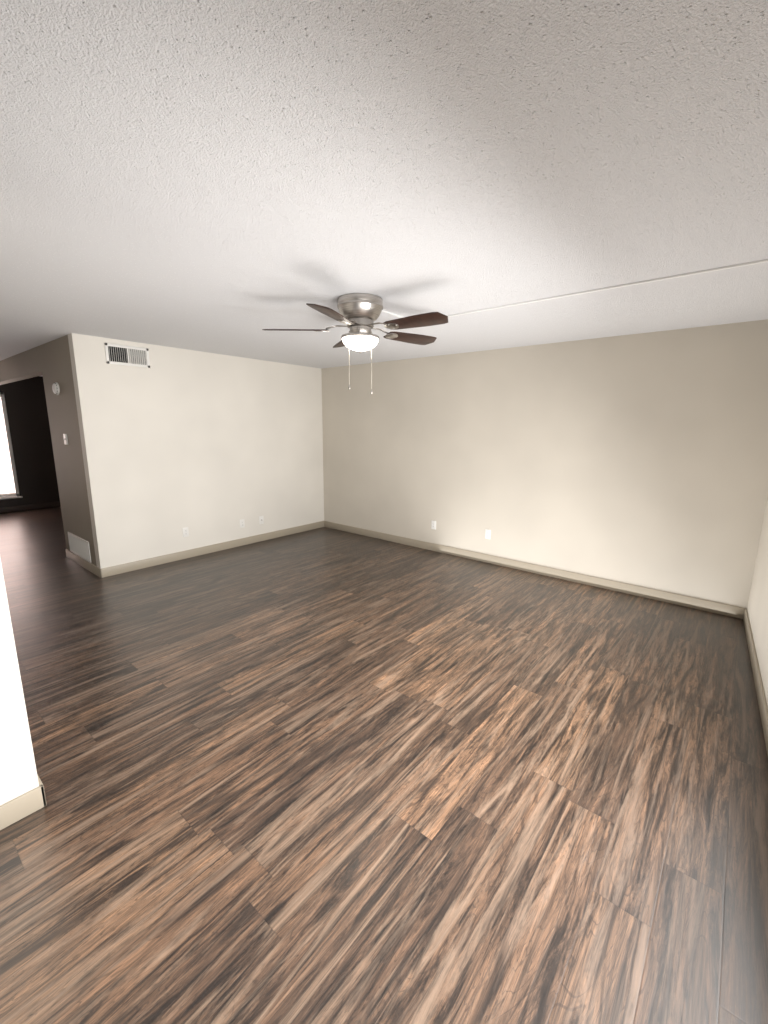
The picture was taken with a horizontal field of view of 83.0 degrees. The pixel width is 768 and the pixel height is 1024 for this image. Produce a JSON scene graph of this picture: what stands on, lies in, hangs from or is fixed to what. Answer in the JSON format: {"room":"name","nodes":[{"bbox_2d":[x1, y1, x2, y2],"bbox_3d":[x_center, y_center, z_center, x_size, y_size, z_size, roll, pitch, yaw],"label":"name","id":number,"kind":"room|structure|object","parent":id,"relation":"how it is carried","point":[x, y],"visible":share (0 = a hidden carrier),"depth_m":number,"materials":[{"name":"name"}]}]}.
{"room":"empty living room","nodes":[
{"label":"empty living room","id":0,"kind":"room"},
{"bbox_2d":[0,558,38,805],"bbox_3d":[-4.204,0.047,1.528,4.160,2.440,3.632,10,14,38],"label":"wall","id":1,"kind":"structure","parent":0,"point":[18,774],"depth_m":1.73,"materials":[{"name":"beige paint"}]},
{"bbox_2d":[0,786,45,829],"bbox_3d":[-2.600,1.466,0.463,0.013,0.100,3.645,10,14,38],"label":"baseboard","id":2,"kind":"structure","parent":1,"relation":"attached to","point":[20,807],"depth_m":1.78,"materials":[{"name":"beige wood"}]},
{"bbox_2d":[37,774,46,806],"bbox_3d":[-3.051,0.932,3.134,4.173,0.100,0.013,10,14,38],"label":"baseboard","id":3,"kind":"structure","parent":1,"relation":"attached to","point":[42,788],"depth_m":1.84,"materials":[{"name":"beige wood"}]},
{"bbox_2d":[0,376,59,507],"bbox_3d":[-7.479,-1.056,6.942,0.120,2.440,8.000,10,14,38],"label":"wall","id":4,"kind":"structure","parent":0,"point":[28,420],"depth_m":8.00,"materials":[{"name":"brown paint"}]},
{"bbox_2d":[0,392,22,499],"bbox_3d":[-7.287,-1.062,7.143,0.165,1.879,1.850,10,14,38],"label":"window","id":5,"kind":"structure","parent":4,"relation":"in","point":[9,488],"depth_m":7.78,"materials":[{"name":"white glass"}]},
{"bbox_2d":[0,502,60,512],"bbox_3d":[-7.438,0.100,7.128,0.013,0.100,8.000,10,14,38],"label":"baseboard","id":6,"kind":"structure","parent":4,"relation":"attached to","point":[28,507],"depth_m":8.10,"materials":[{"name":"brown wood"}]},
{"bbox_2d":[0,333,111,568],"bbox_3d":[-4.905,-0.843,5.985,5.100,2.440,0.120,10,14,38],"label":"wall","id":7,"kind":"structure","parent":0,"point":[63,360],"depth_m":4.57,"materials":[{"name":"beige paint"}]},
{"bbox_2d":[52,382,59,394],"bbox_3d":[-3.489,-1.309,4.603,0.132,0.132,0.042,10,14,38],"label":"smoke detector","id":8,"kind":"object","parent":7,"relation":"attached to","point":[55,388],"visible":1,"depth_m":4.58,"materials":[{"name":"white plastic"}]},
{"bbox_2d":[63,434,67,444],"bbox_3d":[-3.441,-0.784,4.676,0.116,0.115,0.020,10,14,38],"label":"light switch","id":9,"kind":"object","parent":7,"relation":"attached to","point":[65,438],"visible":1,"depth_m":4.67,"materials":[{"name":"white plastic"}]},
{"bbox_2d":[68,532,91,562],"bbox_3d":[-3.465,0.394,4.929,0.700,0.240,0.015,10,14,38],"label":"air vent","id":10,"kind":"object","parent":7,"relation":"in","point":[79,546],"visible":0.96,"depth_m":4.90,"materials":[{"name":"white metal"}]},
{"bbox_2d":[65,549,100,577],"bbox_3d":[-3.424,0.574,4.926,1.151,0.100,0.013,10,14,38],"label":"baseboard return","id":11,"kind":"object","parent":7,"relation":"attached to","point":[87,565],"visible":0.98,"depth_m":4.88,"materials":[{"name":"beige wood"}]},
{"bbox_2d":[84,335,323,565],"bbox_3d":[-1.972,-0.748,5.642,0.120,2.440,3.061,10,14,38],"label":"wall","id":12,"kind":"structure","parent":0,"point":[165,449],"depth_m":5.25,"materials":[{"name":"beige paint"}]},
{"bbox_2d":[104,343,149,367],"bbox_3d":[-2.657,-1.622,4.505,0.022,0.200,0.420,10,14,38],"label":"air vent","id":13,"kind":"object","parent":12,"relation":"in","point":[118,354],"visible":1,"depth_m":4.50,"materials":[{"name":"white metal"}]},
{"bbox_2d":[183,527,188,536],"bbox_3d":[-2.389,0.242,5.229,0.009,0.115,0.070,10,14,38],"label":"electrical outlet","id":14,"kind":"object","parent":12,"relation":"attached to","point":[185,532],"visible":1,"depth_m":5.23,"materials":[{"name":"white plastic"}]},
{"bbox_2d":[100,521,323,577],"bbox_3d":[-1.973,0.418,5.778,0.013,0.100,3.194,10,14,38],"label":"baseboard","id":15,"kind":"structure","parent":12,"relation":"attached to","point":[136,565],"depth_m":5.40,"materials":[{"name":"beige wood"}]},
{"bbox_2d":[240,519,244,527],"bbox_3d":[-1.900,0.156,5.817,0.009,0.115,0.070,10,14,38],"label":"electrical outlet","id":16,"kind":"object","parent":12,"relation":"attached to","point":[242,523],"visible":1,"depth_m":5.81,"materials":[{"name":"white plastic"}]},
{"bbox_2d":[259,516,263,523],"bbox_3d":[-1.703,0.113,6.044,0.020,0.115,0.070,10,14,38],"label":"outlet","id":17,"kind":"object","parent":12,"relation":"attached to","point":[261,519],"visible":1,"depth_m":6.04,"materials":[{"name":"white plastic"}]},
{"bbox_2d":[0,507,767,1023],"bbox_3d":[-3.442,0.854,3.924,10.606,0.060,8.240,10,14,38],"label":"floor","id":18,"kind":"structure","parent":0,"point":[324,775],"depth_m":1.91,"materials":[{"name":"wood"}]},
{"bbox_2d":[0,0,767,376],"bbox_3d":[-3.420,-1.608,3.435,10.606,0.080,8.240,10,14,38],"label":"ceiling","id":19,"kind":"structure","parent":0,"point":[240,178],"depth_m":1.45,"materials":[{"name":"white paint"}]},
{"bbox_2d":[262,293,447,394],"bbox_3d":[-0.119,-1.130,2.978,1.250,0.622,1.282,10,14,38],"label":"ceiling fan","id":20,"kind":"object","parent":19,"relation":"hanging from","point":[359,314],"visible":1,"depth_m":2.87,"materials":[{"name":"silver metal"}]},
{"bbox_2d":[382,259,767,317],"bbox_3d":[1.003,-1.351,2.576,2.398,0.011,0.572,10,14,38],"label":"raceway wiremold","id":21,"kind":"object","parent":19,"relation":"attached to","point":[654,280],"visible":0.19,"depth_m":2.61,"materials":[{"name":"white plastic"}]},
{"bbox_2d":[321,319,767,607],"bbox_3d":[-0.851,-0.960,6.759,10.606,2.440,0.120,10,14,38],"label":"wall","id":22,"kind":"structure","parent":0,"point":[641,459],"depth_m":4.40,"materials":[{"name":"beige paint"}]},
{"bbox_2d":[431,520,435,529],"bbox_3d":[0.645,0.169,5.636,0.070,0.115,0.009,10,14,38],"label":"electrical outlet","id":23,"kind":"object","parent":22,"relation":"attached to","point":[433,524],"visible":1,"depth_m":5.63,"materials":[{"name":"white plastic"}]},
{"bbox_2d":[485,529,490,538],"bbox_3d":[1.236,0.264,5.159,0.070,0.115,0.009,10,14,38],"label":"electrical outlet","id":24,"kind":"object","parent":22,"relation":"attached to","point":[487,534],"visible":1,"depth_m":5.16,"materials":[{"name":"white plastic"}]},
{"bbox_2d":[324,521,746,618],"bbox_3d":[1.065,0.530,5.350,5.266,0.100,0.013,10,14,38],"label":"baseboard","id":25,"kind":"structure","parent":22,"relation":"attached to","point":[699,604],"depth_m":4.64,"materials":[{"name":"beige wood"}]},
{"bbox_2d":[747,496,767,706],"bbox_3d":[0.842,0.325,0.362,0.120,2.440,8.420,9,14,35],"label":"wall","id":26,"kind":"structure","parent":0,"point":[757,608],"depth_m":3.13,"materials":[{"name":"beige paint"}]},
{"bbox_2d":[743,608,767,754],"bbox_3d":[0.725,1.478,0.557,0.013,0.100,8.000,9,14,35],"label":"baseboard","id":27,"kind":"structure","parent":26,"relation":"attached to","point":[762,702],"depth_m":2.71,"materials":[{"name":"beige wood"}]}
]}

